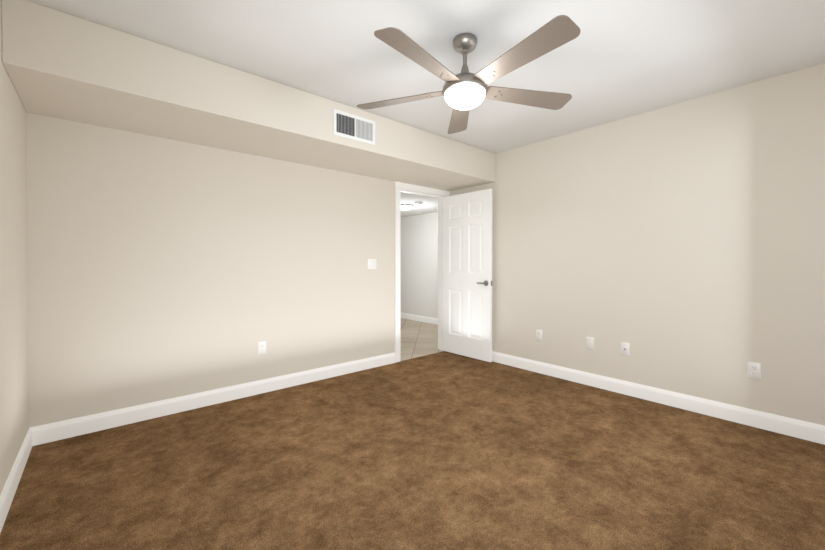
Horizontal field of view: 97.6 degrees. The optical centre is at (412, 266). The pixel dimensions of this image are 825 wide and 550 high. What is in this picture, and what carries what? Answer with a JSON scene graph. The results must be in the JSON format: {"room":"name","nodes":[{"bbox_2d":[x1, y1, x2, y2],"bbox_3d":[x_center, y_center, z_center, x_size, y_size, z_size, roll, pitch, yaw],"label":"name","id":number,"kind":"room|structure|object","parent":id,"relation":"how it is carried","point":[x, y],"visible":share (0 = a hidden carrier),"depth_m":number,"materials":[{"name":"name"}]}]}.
{"room":"empty bedroom","nodes":[
{"label":"empty bedroom","id":0,"kind":"room"},
{"bbox_2d":[0,0,28,494],"bbox_3d":[-1.210,-0.066,0.777,0.120,2.452,4.140,0,1,-41],"label":"wall","id":1,"kind":"structure","parent":0,"point":[14,389],"depth_m":1.89,"materials":[{"name":"beige paint"}]},
{"bbox_2d":[0,427,35,532],"bbox_3d":[-1.159,1.101,0.831,0.015,0.118,3.900,0,1,-41],"label":"baseboard","id":2,"kind":"structure","parent":1,"relation":"attached to","point":[10,487],"depth_m":1.86,"materials":[{"name":"white wood"}]},
{"bbox_2d":[26,112,394,427],"bbox_3d":[-0.480,-0.095,4.069,5.296,2.452,0.120,0,1,-41],"label":"wall","id":3,"kind":"structure","parent":0,"point":[159,268],"depth_m":2.85,"materials":[{"name":"beige paint"}]},
{"bbox_2d":[35,352,395,444],"bbox_3d":[-1.309,1.080,3.272,2.926,0.118,0.015,0,1,-41],"label":"baseboard","id":4,"kind":"structure","parent":3,"relation":"attached to","point":[74,427],"depth_m":2.87,"materials":[{"name":"white wood"}]},
{"bbox_2d":[258,341,265,354],"bbox_3d":[-1.349,0.735,3.239,0.070,0.114,0.008,0,1,-41],"label":"electrical outlet","id":5,"kind":"object","parent":3,"relation":"attached to","point":[261,348],"visible":1,"depth_m":3.24,"materials":[{"name":"white plastic"}]},
{"bbox_2d":[368,259,375,268],"bbox_3d":[-0.446,-0.024,4.011,0.116,0.116,0.013,0,1,-41],"label":"switch plate","id":6,"kind":"object","parent":3,"relation":"attached to","point":[371,263],"visible":1,"depth_m":4.01,"materials":[{"name":"white plastic"}]},
{"bbox_2d":[395,181,449,361],"bbox_3d":[0.100,0.067,4.573,0.927,2.120,0.154,0,1,-41],"label":"door frame","id":7,"kind":"structure","parent":3,"relation":"attached to","point":[399,186],"depth_m":4.33,"materials":[{"name":"white wood"}]},
{"bbox_2d":[443,189,491,361],"bbox_3d":[0.666,0.107,4.480,0.035,2.018,0.754,0,1,-42],"label":"door","id":8,"kind":"structure","parent":3,"relation":"in","point":[467,267],"depth_m":4.44,"materials":[{"name":"white wood"}]},
{"bbox_2d":[477,280,491,285],"bbox_3d":[0.863,0.200,4.262,0.131,0.066,0.168,0,1,-42],"label":"door handle","id":9,"kind":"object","parent":8,"relation":"attached to","point":[485,282],"depth_m":4.22,"materials":[{"name":"silver metal"}]},
{"bbox_2d":[0,351,824,549],"bbox_3d":[0.338,1.174,2.049,4.113,0.050,4.020,0,1,-41],"label":"floor","id":10,"kind":"structure","parent":0,"point":[444,450],"depth_m":1.98,"materials":[{"name":"brown carpet"}]},
{"bbox_2d":[401,212,437,317],"bbox_3d":[0.236,-0.122,7.196,0.120,2.452,3.670,0,1,-41],"label":"wall","id":11,"kind":"structure","parent":0,"point":[419,264],"depth_m":7.20,"materials":[{"name":"paint"}]},
{"bbox_2d":[401,312,437,324],"bbox_3d":[0.224,1.046,7.116,0.015,0.118,3.550,0,1,-41],"label":"baseboard","id":12,"kind":"structure","parent":11,"relation":"attached to","point":[425,319],"depth_m":7.17,"materials":[{"name":"white wood"}]},
{"bbox_2d":[401,192,437,217],"bbox_3d":[-0.803,-1.068,6.287,2.870,0.100,3.670,0,1,-41],"label":"ceiling","id":13,"kind":"structure","parent":0,"point":[428,205],"depth_m":5.94,"materials":[{"name":"paint"}]},
{"bbox_2d":[401,204,413,209],"bbox_3d":[-0.121,-0.975,6.012,0.280,0.081,0.280,0,1,-41],"label":"hall ceiling light","id":14,"kind":"object","parent":13,"relation":"attached to","point":[407,206],"visible":0.71,"depth_m":5.91,"materials":[{"name":"white glass"}]},
{"bbox_2d":[27,0,824,153],"bbox_3d":[0.299,-1.353,2.073,4.113,0.100,4.140,0,1,-41],"label":"ceiling","id":15,"kind":"structure","parent":0,"point":[614,60],"depth_m":2.14,"materials":[{"name":"paint"}]},
{"bbox_2d":[1,0,495,190],"bbox_3d":[-0.731,-1.147,3.263,3.873,0.332,0.756,0,1,-41],"label":"soffit beam","id":16,"kind":"structure","parent":15,"relation":"attached to","point":[60,64],"depth_m":2.35,"materials":[{"name":"beige paint"}]},
{"bbox_2d":[333,109,374,144],"bbox_3d":[-0.472,-1.143,2.979,0.401,0.203,0.014,0,1,-41],"label":"air vent register","id":17,"kind":"object","parent":16,"relation":"attached to","point":[352,127],"visible":1,"depth_m":2.97,"materials":[{"name":"white metal"}]},
{"bbox_2d":[357,15,580,133],"bbox_3d":[0.304,-1.108,2.044,1.316,0.389,1.309,0,1,-41],"label":"ceiling fan","id":18,"kind":"object","parent":15,"relation":"hanging from","point":[464,91],"visible":1,"depth_m":1.96,"materials":[{"name":"silver metal"}]},
{"bbox_2d":[450,63,824,425],"bbox_3d":[1.808,-0.089,3.391,0.120,2.452,4.140,0,1,-41],"label":"wall","id":19,"kind":"structure","parent":0,"point":[679,247],"depth_m":2.89,"materials":[{"name":"beige paint"}]},
{"bbox_2d":[536,329,541,340],"bbox_3d":[1.344,0.734,3.836,0.008,0.114,0.070,0,1,-41],"label":"electrical outlet","id":20,"kind":"object","parent":19,"relation":"attached to","point":[539,335],"visible":1,"depth_m":3.83,"materials":[{"name":"white plastic"}]},
{"bbox_2d":[586,337,593,349],"bbox_3d":[1.690,0.734,3.438,0.007,0.114,0.070,0,1,-41],"label":"outlet plate","id":21,"kind":"object","parent":19,"relation":"attached to","point":[589,342],"visible":1,"depth_m":3.43,"materials":[{"name":"white plastic"}]},
{"bbox_2d":[621,342,628,355],"bbox_3d":[1.885,0.737,3.206,0.016,0.114,0.070,0,1,-41],"label":"outlet","id":22,"kind":"object","parent":19,"relation":"attached to","point":[625,349],"visible":1,"depth_m":3.20,"materials":[{"name":"white plastic"}]},
{"bbox_2d":[492,351,824,444],"bbox_3d":[1.757,1.079,3.357,0.015,0.118,3.900,0,1,-41],"label":"baseboard","id":23,"kind":"structure","parent":19,"relation":"attached to","point":[813,432],"depth_m":2.88,"materials":[{"name":"white wood"}]},
{"bbox_2d":[747,362,760,379],"bbox_3d":[2.436,0.747,2.575,0.008,0.114,0.070,0,1,-41],"label":"electrical outlet","id":24,"kind":"object","parent":19,"relation":"attached to","point":[753,370],"visible":1,"depth_m":2.57,"materials":[{"name":"white plastic"}]},
{"label":"outside","id":25,"kind":"structure","parent":0,"visible":0},
{"bbox_2d":[401,318,442,360],"bbox_3d":[-0.764,1.138,6.261,2.870,0.048,3.790,0,1,-41],"label":"floor","id":26,"kind":"structure","parent":25,"point":[419,339],"depth_m":5.52,"materials":[{"name":"beige tile"}]}
]}

